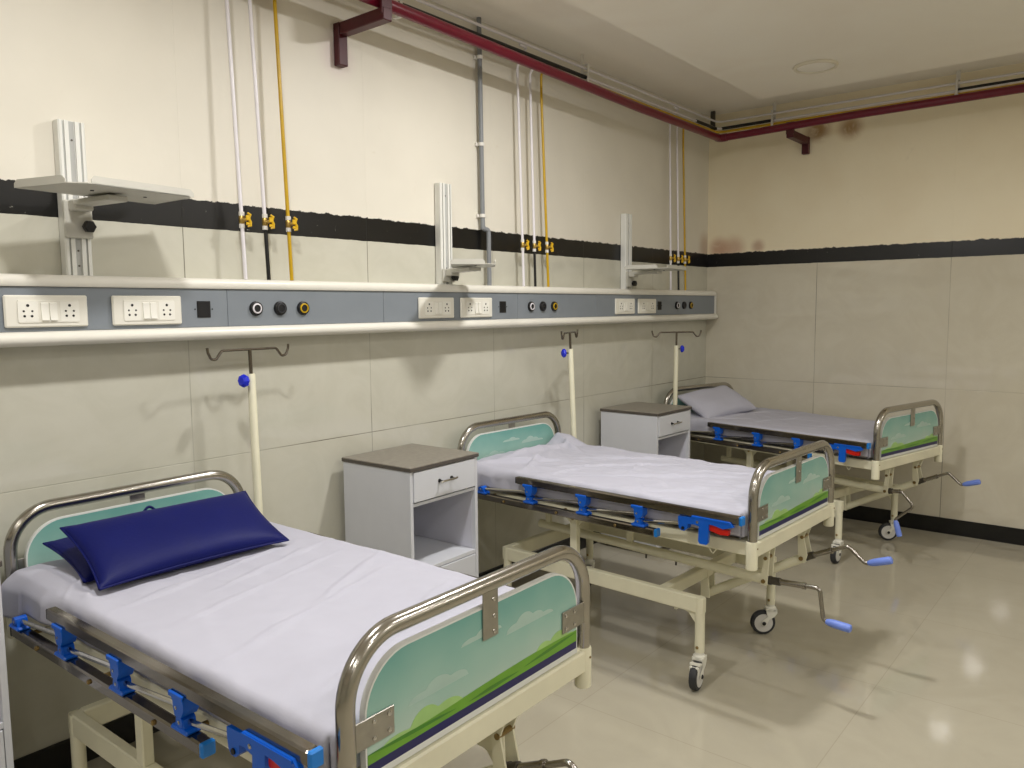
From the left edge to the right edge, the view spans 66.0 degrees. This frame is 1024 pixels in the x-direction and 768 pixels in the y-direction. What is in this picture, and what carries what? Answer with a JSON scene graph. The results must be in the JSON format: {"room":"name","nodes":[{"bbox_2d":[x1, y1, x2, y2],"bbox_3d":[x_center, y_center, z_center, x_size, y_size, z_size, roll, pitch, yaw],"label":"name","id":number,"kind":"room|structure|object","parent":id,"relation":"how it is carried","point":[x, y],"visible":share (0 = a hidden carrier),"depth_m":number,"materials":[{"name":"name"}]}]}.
{"room":"hospital room","nodes":[
{"label":"hospital room","id":0,"kind":"room"},
{"bbox_2d":[0,0,708,759],"bbox_3d":[-1.391,-0.190,2.439,0.120,2.780,9.041,4,7,39],"label":"wall","id":1,"kind":"structure","parent":0,"point":[368,141],"depth_m":3.05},
{"bbox_2d":[14,531,598,767],"bbox_3d":[-1.335,1.149,2.520,0.012,0.098,8.821,4,7,39],"label":"baseboard","id":2,"kind":"structure","parent":1,"relation":"attached to","point":[58,755],"depth_m":2.46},
{"bbox_2d":[0,273,717,347],"bbox_3d":[-1.226,-0.230,2.461,0.105,0.209,8.490,4,7,39],"label":"panel","id":3,"kind":"object","parent":1,"relation":"attached to","point":[36,309],"visible":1,"depth_m":2.87,"materials":[{"name":"grey plastic"}]},
{"bbox_2d":[17,301,38,321],"bbox_3d":[-1.367,-0.204,2.226,0.001,0.058,0.052,4,7,39],"label":"socket","id":4,"kind":"object","parent":3,"relation":"attached to","point":[27,311],"depth_m":2.23,"materials":[{"name":"white plastic"}]},
{"bbox_2d":[40,302,49,320],"bbox_3d":[-1.337,-0.207,2.258,0.006,0.054,0.020,4,7,39],"label":"switch","id":5,"kind":"object","parent":3,"relation":"attached to","point":[44,306],"depth_m":2.26,"materials":[{"name":"white plastic"}]},
{"bbox_2d":[49,302,57,320],"bbox_3d":[-1.323,-0.209,2.275,0.006,0.054,0.020,4,7,39],"label":"switch","id":6,"kind":"object","parent":3,"relation":"attached to","point":[53,306],"depth_m":2.27,"materials":[{"name":"white plastic"}]},
{"bbox_2d":[60,301,79,320],"bbox_3d":[-1.297,-0.213,2.311,0.001,0.058,0.052,4,7,39],"label":"socket","id":7,"kind":"object","parent":3,"relation":"attached to","point":[69,310],"depth_m":2.31,"materials":[{"name":"white plastic"}]},
{"bbox_2d":[14,119,193,275],"bbox_3d":[-1.183,-0.545,2.263,0.378,0.455,0.417,4,7,39],"label":"bracket","id":8,"kind":"object","parent":3,"relation":"attached to","point":[76,196],"visible":0.94,"depth_m":2.33,"materials":[{"name":"white metal"}]},
{"bbox_2d":[14,175,193,205],"bbox_3d":[-1.151,-0.541,2.237,0.295,0.044,0.417,4,7,39],"label":"tray","id":9,"kind":"object","parent":8,"relation":"attached to","point":[101,190],"depth_m":2.20,"materials":[{"name":"white metal"}]},
{"bbox_2d":[123,301,140,319],"bbox_3d":[-1.181,-0.228,2.453,0.001,0.058,0.052,4,7,39],"label":"socket","id":10,"kind":"object","parent":3,"relation":"attached to","point":[131,309],"depth_m":2.45,"materials":[{"name":"white plastic"}]},
{"bbox_2d":[143,302,150,318],"bbox_3d":[-1.152,-0.231,2.485,0.006,0.054,0.020,4,7,39],"label":"switch","id":11,"kind":"object","parent":3,"relation":"attached to","point":[146,305],"depth_m":2.48,"materials":[{"name":"white plastic"}]},
{"bbox_2d":[150,302,157,318],"bbox_3d":[-1.137,-0.232,2.502,0.006,0.054,0.020,4,7,39],"label":"switch","id":12,"kind":"object","parent":3,"relation":"attached to","point":[153,305],"depth_m":2.50,"materials":[{"name":"white plastic"}]},
{"bbox_2d":[159,301,174,319],"bbox_3d":[-1.111,-0.237,2.538,0.001,0.058,0.052,4,7,39],"label":"socket","id":13,"kind":"object","parent":3,"relation":"attached to","point":[166,308],"depth_m":2.54,"materials":[{"name":"white plastic"}]},
{"bbox_2d":[225,0,251,278],"bbox_3d":[-0.940,-0.944,2.682,0.063,1.164,0.102,-1,6,-8],"label":"gas pipe","id":14,"kind":"object","parent":3,"relation":"attached to","point":[242,219],"visible":1,"depth_m":2.73,"materials":[{"name":"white metal"}]},
{"bbox_2d":[249,301,262,315],"bbox_3d":[-0.906,-0.268,2.798,0.014,0.051,0.051,4,7,39],"label":"outlet","id":15,"kind":"object","parent":3,"relation":"attached to","point":[255,307],"depth_m":2.79,"materials":[{"name":"white plastic"}]},
{"bbox_2d":[248,0,274,279],"bbox_3d":[-0.884,-0.932,2.791,0.058,1.119,0.051,4,7,39],"label":"gas pipe","id":16,"kind":"object","parent":3,"relation":"attached to","point":[265,221],"visible":1,"depth_m":2.80,"materials":[{"name":"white metal"}]},
{"bbox_2d":[274,301,286,314],"bbox_3d":[-0.843,-0.276,2.875,0.014,0.051,0.051,4,7,39],"label":"outlet","id":17,"kind":"object","parent":3,"relation":"attached to","point":[280,307],"depth_m":2.87,"materials":[{"name":"black plastic"}]},
{"bbox_2d":[273,0,297,280],"bbox_3d":[-0.820,-0.934,2.869,0.059,1.106,0.046,4,7,39],"label":"gas pipe","id":18,"kind":"object","parent":3,"relation":"attached to","point":[288,223],"visible":1,"depth_m":2.88,"materials":[{"name":"gold metal"}]},
{"bbox_2d":[297,301,308,314],"bbox_3d":[-0.780,-0.284,2.952,0.014,0.051,0.051,4,7,39],"label":"outlet","id":19,"kind":"object","parent":3,"relation":"attached to","point":[302,306],"depth_m":2.94,"materials":[{"name":"yellow plastic"}]},
{"bbox_2d":[425,302,433,314],"bbox_3d":[-0.362,-0.332,3.455,0.001,0.058,0.052,4,7,39],"label":"socket","id":20,"kind":"object","parent":3,"relation":"attached to","point":[429,306],"depth_m":3.45,"materials":[{"name":"white plastic"}]},
{"bbox_2d":[435,302,438,313],"bbox_3d":[-0.333,-0.335,3.487,0.006,0.054,0.020,4,7,39],"label":"switch","id":21,"kind":"object","parent":3,"relation":"attached to","point":[436,303],"depth_m":3.49,"materials":[{"name":"white plastic"}]},
{"bbox_2d":[438,302,442,313],"bbox_3d":[-0.318,-0.337,3.504,0.006,0.054,0.020,4,7,39],"label":"switch","id":22,"kind":"object","parent":3,"relation":"attached to","point":[440,304],"depth_m":3.50,"materials":[{"name":"white plastic"}]},
{"bbox_2d":[443,302,450,313],"bbox_3d":[-0.292,-0.341,3.540,0.001,0.058,0.052,4,7,39],"label":"socket","id":23,"kind":"object","parent":3,"relation":"attached to","point":[446,305],"depth_m":3.54,"materials":[{"name":"white plastic"}]},
{"bbox_2d":[434,183,495,284],"bbox_3d":[-0.187,-0.670,3.464,0.248,0.455,0.403,-2,6,-15],"label":"bracket","id":24,"kind":"object","parent":3,"relation":"attached to","point":[445,273],"visible":0.95,"depth_m":3.57,"materials":[{"name":"white metal"}]},
{"bbox_2d":[450,259,495,272],"bbox_3d":[-0.190,-0.514,3.432,0.317,0.044,0.345,4,7,39],"label":"tray","id":25,"kind":"object","parent":24,"relation":"attached to","point":[460,265],"depth_m":3.39,"materials":[{"name":"white metal"}]},
{"bbox_2d":[466,302,473,313],"bbox_3d":[-0.194,-0.354,3.660,0.001,0.058,0.052,4,7,39],"label":"socket","id":26,"kind":"object","parent":3,"relation":"attached to","point":[469,305],"depth_m":3.66,"materials":[{"name":"white plastic"}]},
{"bbox_2d":[475,302,478,313],"bbox_3d":[-0.165,-0.356,3.692,0.006,0.054,0.020,4,7,39],"label":"switch","id":27,"kind":"object","parent":3,"relation":"attached to","point":[476,303],"depth_m":3.69,"materials":[{"name":"white plastic"}]},
{"bbox_2d":[478,302,481,313],"bbox_3d":[-0.150,-0.358,3.710,0.006,0.054,0.020,4,7,39],"label":"switch","id":28,"kind":"object","parent":3,"relation":"attached to","point":[479,303],"depth_m":3.71,"materials":[{"name":"white plastic"}]},
{"bbox_2d":[482,302,488,313],"bbox_3d":[-0.124,-0.363,3.746,0.001,0.058,0.052,4,7,39],"label":"socket","id":29,"kind":"object","parent":3,"relation":"attached to","point":[485,305],"depth_m":3.74,"materials":[{"name":"white plastic"}]},
{"bbox_2d":[516,43,529,285],"bbox_3d":[0.060,-1.072,3.906,0.060,1.164,0.099,-1,6,-8],"label":"gas pipe","id":30,"kind":"object","parent":3,"relation":"attached to","point":[523,244],"visible":1,"depth_m":3.94,"materials":[{"name":"white metal"}]},
{"bbox_2d":[528,301,534,310],"bbox_3d":[0.101,-0.397,4.030,0.014,0.051,0.051,4,7,39],"label":"outlet","id":31,"kind":"object","parent":3,"relation":"attached to","point":[531,304],"depth_m":4.02,"materials":[{"name":"white plastic"}]},
{"bbox_2d":[529,69,540,286],"bbox_3d":[0.121,-1.061,4.021,0.058,1.118,0.040,4,7,39],"label":"gas pipe","id":32,"kind":"object","parent":3,"relation":"attached to","point":[534,245],"visible":0.97,"depth_m":4.02,"materials":[{"name":"white metal"}]},
{"bbox_2d":[539,301,546,310],"bbox_3d":[0.164,-0.405,4.107,0.014,0.051,0.051,4,7,39],"label":"outlet","id":33,"kind":"object","parent":3,"relation":"attached to","point":[542,304],"depth_m":4.10,"materials":[{"name":"black plastic"}]},
{"bbox_2d":[540,73,553,286],"bbox_3d":[0.185,-1.062,4.099,0.059,1.106,0.056,4,7,39],"label":"gas pipe","id":34,"kind":"object","parent":3,"relation":"attached to","point":[547,246],"visible":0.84,"depth_m":4.10,"materials":[{"name":"gold metal"}]},
{"bbox_2d":[551,301,557,310],"bbox_3d":[0.227,-0.413,4.185,0.014,0.051,0.051,4,7,39],"label":"outlet","id":35,"kind":"object","parent":3,"relation":"attached to","point":[554,304],"depth_m":4.18,"materials":[{"name":"yellow plastic"}]},
{"bbox_2d":[619,302,623,310],"bbox_3d":[0.652,-0.462,4.695,0.001,0.058,0.052,4,7,39],"label":"socket","id":36,"kind":"object","parent":3,"relation":"attached to","point":[621,304],"depth_m":4.70,"materials":[{"name":"white plastic"}]},
{"bbox_2d":[629,302,632,310],"bbox_3d":[0.722,-0.471,4.781,0.001,0.058,0.052,4,7,39],"label":"socket","id":37,"kind":"object","parent":3,"relation":"attached to","point":[630,303],"depth_m":4.78,"materials":[{"name":"white plastic"}]},
{"bbox_2d":[642,302,645,310],"bbox_3d":[0.820,-0.483,4.901,0.001,0.058,0.052,4,7,39],"label":"socket","id":38,"kind":"object","parent":3,"relation":"attached to","point":[643,303],"depth_m":4.90,"materials":[{"name":"white plastic"}]},
{"bbox_2d":[651,302,654,310],"bbox_3d":[0.890,-0.492,4.986,0.001,0.058,0.052,4,7,39],"label":"socket","id":39,"kind":"object","parent":3,"relation":"attached to","point":[652,303],"depth_m":4.99,"materials":[{"name":"white plastic"}]},
{"bbox_2d":[621,213,685,288],"bbox_3d":[0.813,-0.799,4.705,0.378,0.455,0.431,4,7,39],"label":"bracket","id":40,"kind":"object","parent":3,"relation":"attached to","point":[627,276],"visible":0.95,"depth_m":4.81,"materials":[{"name":"white metal"}]},
{"bbox_2d":[624,264,685,274],"bbox_3d":[0.846,-0.679,4.691,0.296,0.044,0.431,4,7,39],"label":"tray","id":41,"kind":"object","parent":40,"relation":"attached to","point":[644,269],"depth_m":4.64,"materials":[{"name":"white metal"}]},
{"bbox_2d":[669,106,678,289],"bbox_3d":[1.056,-1.199,5.128,0.052,1.164,0.098,-1,6,-8],"label":"gas pipe","id":42,"kind":"object","parent":3,"relation":"attached to","point":[675,107],"visible":0.84,"depth_m":5.16,"materials":[{"name":"white metal"}]},
{"bbox_2d":[675,302,679,308],"bbox_3d":[1.106,-0.525,5.260,0.014,0.051,0.051,4,7,39],"label":"outlet","id":43,"kind":"object","parent":3,"relation":"attached to","point":[677,304],"depth_m":5.25,"materials":[{"name":"white plastic"}]},
{"bbox_2d":[676,127,683,289],"bbox_3d":[1.120,-1.188,5.243,0.058,1.118,0.040,4,7,39],"label":"gas pipe","id":44,"kind":"object","parent":3,"relation":"attached to","point":[677,168],"visible":0.91,"depth_m":5.24,"materials":[{"name":"white metal"}]},
{"bbox_2d":[682,129,689,289],"bbox_3d":[1.178,-1.189,5.314,0.059,1.106,0.050,4,7,39],"label":"gas pipe","id":45,"kind":"object","parent":3,"relation":"attached to","point":[685,259],"visible":0.8,"depth_m":5.32,"materials":[{"name":"gold metal"}]},
{"bbox_2d":[473,17,491,284],"bbox_3d":[-0.140,-1.099,3.773,0.043,1.248,0.073,4,7,39],"label":"conduit","id":46,"kind":"object","parent":1,"relation":"attached to","point":[479,57],"visible":0.98,"depth_m":3.76,"materials":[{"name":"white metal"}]},
{"bbox_2d":[333,0,1023,154],"bbox_3d":[0.653,-1.163,0.686,5.149,0.266,8.770,4,7,39],"label":"pipe","id":47,"kind":"object","parent":1,"relation":"attached to","point":[382,15],"visible":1,"depth_m":3.99,"materials":[{"name":"metal"}]},
{"bbox_2d":[87,517,1023,767],"bbox_3d":[0.679,1.389,0.899,5.400,0.100,9.021,4,7,39],"label":"floor","id":48,"kind":"structure","parent":0,"point":[928,672],"depth_m":3.06,"materials":[{"name":"beige tile"}]},
{"bbox_2d":[0,560,13,767],"bbox_3d":[-1.499,0.843,1.907,0.413,0.828,0.402,4,7,39],"label":"base cabinet","id":49,"kind":"object","parent":48,"relation":"on","point":[6,747],"visible":1,"depth_m":1.94,"materials":[{"name":"white laminate"}]},
{"bbox_2d":[3,470,590,767],"bbox_3d":[-0.505,0.799,1.992,1.760,0.884,0.877,4,7,38],"label":"hospital bed","id":50,"kind":"object","parent":48,"relation":"on","point":[461,682],"visible":0.6,"depth_m":1.63,"materials":[{"name":"silver metal"}]},
{"bbox_2d":[28,490,222,566],"bbox_3d":[-1.174,0.475,2.489,0.002,0.200,0.646,4,7,38],"label":"picture","id":51,"kind":"object","parent":50,"relation":"on","point":[38,553],"depth_m":2.37,"materials":[{"name":"green plastic"}]},
{"bbox_2d":[206,344,288,514],"bbox_3d":[-0.902,0.246,2.768,0.046,0.760,0.332,3,7,34],"label":"pole","id":52,"kind":"object","parent":50,"relation":"attached to","point":[249,380],"visible":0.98,"depth_m":2.76,"materials":[{"name":"beige metal"}]},
{"bbox_2d":[1,521,514,767],"bbox_3d":[-0.625,0.580,2.048,1.382,0.146,0.800,4,7,38],"label":"mattress","id":53,"kind":"object","parent":50,"relation":"on","point":[273,630],"visible":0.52,"depth_m":1.89,"materials":[{"name":"white fabric"}]},
{"bbox_2d":[42,537,94,582],"bbox_3d":[-1.040,0.459,2.329,0.262,0.090,0.540,4,7,39],"label":"pillow","id":54,"kind":"object","parent":53,"relation":"on","point":[64,547],"visible":0.12,"depth_m":2.14,"materials":[{"name":"blue leather"}]},
{"bbox_2d":[60,491,288,590],"bbox_3d":[-0.945,0.427,2.250,0.241,0.143,0.550,4,7,41],"label":"pillow","id":55,"kind":"object","parent":54,"relation":"on","point":[118,550],"visible":1,"depth_m":2.18,"materials":[{"name":"blue leather"}]},
{"bbox_2d":[367,576,576,767],"bbox_3d":[-0.049,0.551,1.603,0.003,0.200,0.646,4,7,38],"label":"picture","id":56,"kind":"object","parent":50,"relation":"on","point":[439,678],"depth_m":1.55},
{"bbox_2d":[342,443,478,576],"bbox_3d":[-0.401,0.702,3.260,0.413,0.828,0.402,4,7,37],"label":"base cabinet","id":57,"kind":"object","parent":48,"relation":"on","point":[419,502],"visible":0.61,"depth_m":3.16,"materials":[{"name":"white laminate"}]},
{"bbox_2d":[342,443,478,472],"bbox_3d":[-0.413,0.299,3.228,0.389,0.018,0.402,4,7,37],"label":"countertop","id":58,"kind":"structure","parent":57,"relation":"on","point":[409,458],"depth_m":3.17,"materials":[{"name":"laminate"}]},
{"bbox_2d":[600,402,691,547],"bbox_3d":[0.810,0.550,4.716,0.413,0.828,0.402,4,7,40],"label":"nightstand","id":59,"kind":"object","parent":48,"relation":"on","point":[641,427],"visible":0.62,"depth_m":4.58,"materials":[{"name":"white laminate"}]},
{"bbox_2d":[600,402,691,416],"bbox_3d":[0.798,0.147,4.685,0.389,0.018,0.402,4,7,40],"label":"countertop","id":60,"kind":"structure","parent":59,"relation":"on","point":[638,408],"depth_m":4.62,"materials":[{"name":"laminate"}]},
{"bbox_2d":[457,411,892,690],"bbox_3d":[0.645,0.652,3.398,1.760,0.884,0.877,4,7,42],"label":"hospital bed","id":61,"kind":"object","parent":48,"relation":"on","point":[784,505],"visible":0.67,"depth_m":3.11,"materials":[{"name":"beige paint"}]},
{"bbox_2d":[469,424,553,459],"bbox_3d":[0.009,0.324,3.935,0.002,0.200,0.646,4,7,42],"label":"picture","id":62,"kind":"object","parent":61,"relation":"on","point":[487,444],"depth_m":3.91,"materials":[{"name":"green plastic"}]},
{"bbox_2d":[561,329,577,437],"bbox_3d":[0.295,0.100,4.146,0.070,0.765,0.330,2,6,26],"label":"pole","id":63,"kind":"object","parent":61,"relation":"attached to","point":[564,353],"visible":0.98,"depth_m":4.14,"materials":[{"name":"beige metal"}]},
{"bbox_2d":[477,432,773,538],"bbox_3d":[0.533,0.402,3.462,1.385,0.179,0.788,4,7,42],"label":"mattress","id":64,"kind":"object","parent":61,"relation":"on","point":[565,459],"visible":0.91,"depth_m":3.37,"materials":[{"name":"white fabric"}]},
{"bbox_2d":[759,457,827,535],"bbox_3d":[1.078,0.407,2.983,0.002,0.200,0.646,4,7,42],"label":"picture","id":65,"kind":"object","parent":61,"relation":"on","point":[790,495],"depth_m":2.95,"materials":[{"name":"green plastic"}]},
{"bbox_2d":[663,382,980,562],"bbox_3d":[1.838,0.503,4.821,0.877,0.884,1.760,-5,7,-38],"label":"hospital bed","id":66,"kind":"object","parent":48,"relation":"on","point":[915,437],"visible":0.59,"depth_m":4.42,"materials":[{"name":"beige paint"}]},
{"bbox_2d":[651,330,701,404],"bbox_3d":[1.063,0.018,5.100,0.333,0.729,0.047,-1,6,-6],"label":"pole","id":67,"kind":"object","parent":66,"relation":"attached to","point":[676,347],"visible":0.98,"depth_m":5.08,"materials":[{"name":"beige metal"}]},
{"bbox_2d":[672,398,692,410],"bbox_3d":[1.312,0.164,5.460,0.646,0.200,0.002,-5,7,-38],"label":"picture","id":68,"kind":"object","parent":66,"relation":"on","point":[679,402],"depth_m":5.32},
{"bbox_2d":[690,407,883,458],"bbox_3d":[1.746,0.270,4.906,0.782,0.123,1.382,-5,7,-38],"label":"mattress","id":69,"kind":"object","parent":66,"relation":"on","point":[860,430],"visible":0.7,"depth_m":4.77,"materials":[{"name":"white fabric"}]},
{"bbox_2d":[678,385,757,417],"bbox_3d":[1.374,0.123,5.279,0.508,0.193,0.268,-4,7,-35],"label":"pillow","id":70,"kind":"object","parent":69,"relation":"on","point":[722,400],"visible":0.92,"depth_m":5.21,"materials":[{"name":"white fabric"}]},
{"bbox_2d":[881,411,937,456],"bbox_3d":[2.196,0.266,4.335,0.646,0.200,0.002,-5,7,-38],"label":"picture","id":71,"kind":"object","parent":66,"relation":"on","point":[902,437],"depth_m":4.32},
{"bbox_2d":[431,0,1023,115],"bbox_3d":[0.652,-1.479,0.635,5.420,0.100,9.041,4,7,39],"label":"ceiling","id":72,"kind":"structure","parent":0,"point":[562,27],"depth_m":4.33,"materials":[{"name":"white paint"}]},
{"bbox_2d":[393,0,402,19],"bbox_3d":[-0.464,-1.577,3.195,0.044,0.180,0.022,4,7,39],"label":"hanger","id":73,"kind":"object","parent":72,"relation":"hanging from","point":[396,17],"visible":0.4,"depth_m":3.20,"materials":[{"name":"grey metal"}]},
{"bbox_2d":[581,54,588,81],"bbox_3d":[0.394,-1.686,4.244,0.044,0.180,0.022,4,7,39],"label":"hanger","id":74,"kind":"object","parent":72,"relation":"hanging from","point":[582,55],"visible":0.58,"depth_m":4.24,"materials":[{"name":"grey metal"}]},
{"bbox_2d":[710,111,715,129],"bbox_3d":[1.409,-1.835,5.526,0.033,0.149,0.016,4,7,39],"label":"hanger","id":75,"kind":"object","parent":72,"relation":"hanging from","point":[713,113],"visible":0.64,"depth_m":5.51,"materials":[{"name":"metal"}]},
{"bbox_2d":[771,102,775,125],"bbox_3d":[1.750,-1.799,5.279,0.022,0.180,0.044,4,7,39],"label":"hanger","id":76,"kind":"object","parent":72,"relation":"hanging from","point":[774,103],"visible":0.73,"depth_m":5.28,"materials":[{"name":"grey metal"}]},
{"bbox_2d":[566,0,1023,98],"bbox_3d":[0.709,-1.344,0.227,4.605,0.089,8.260,4,7,39],"label":"ceiling panel","id":77,"kind":"object","parent":72,"relation":"attached to","point":[753,46],"depth_m":3.70,"materials":[{"name":"white paint"}]},
{"bbox_2d":[793,59,838,73],"bbox_3d":[1.615,-1.686,4.192,0.228,0.013,0.228,4,7,39],"label":"ceiling light","id":78,"kind":"object","parent":77,"relation":"attached to","point":[820,65],"visible":1,"depth_m":4.18,"materials":[{"name":"white plastic"}]},
{"bbox_2d":[797,63,834,71],"bbox_3d":[1.615,-1.688,4.192,0.188,0.009,0.188,4,7,39],"label":"diffuser","id":79,"kind":"object","parent":78,"relation":"attached to","point":[801,67],"depth_m":4.19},
{"bbox_2d":[954,70,960,94],"bbox_3d":[2.596,-1.739,4.594,0.022,0.180,0.044,4,7,39],"label":"hanger","id":80,"kind":"object","parent":72,"relation":"hanging from","point":[958,73],"visible":0.67,"depth_m":4.59,"materials":[{"name":"grey metal"}]},
{"bbox_2d":[395,0,1023,129],"bbox_3d":[0.663,-1.306,0.606,5.049,0.032,8.681,4,7,39],"label":"pipe","id":81,"kind":"object","parent":80,"relation":"hanging from","point":[1017,80],"visible":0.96,"depth_m":4.55,"materials":[{"name":"metal"}]},
{"bbox_2d":[415,0,1023,122],"bbox_3d":[0.663,-1.346,0.599,5.045,0.015,8.678,4,7,39],"label":"gas pipe","id":82,"kind":"object","parent":80,"relation":"hanging from","point":[420,1],"visible":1,"depth_m":4.54,"materials":[{"name":"metal"}]},
{"bbox_2d":[595,83,1023,132],"bbox_3d":[0.663,-1.278,0.607,5.046,0.052,8.679,4,7,39],"label":"gas pipe","id":83,"kind":"object","parent":80,"relation":"hanging from","point":[805,118],"visible":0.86,"depth_m":5.04,"materials":[{"name":"metal"}]},
{"bbox_2d":[704,63,1023,528],"bbox_3d":[3.525,-0.402,4.179,5.300,2.780,0.120,4,7,39],"label":"wall","id":84,"kind":"structure","parent":0,"point":[859,275],"depth_m":4.99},
{"bbox_2d":[843,506,1023,545],"bbox_3d":[3.461,0.936,4.285,5.188,0.098,0.012,4,7,39],"label":"baseboard","id":85,"kind":"structure","parent":84,"relation":"attached to","point":[1003,534],"depth_m":4.91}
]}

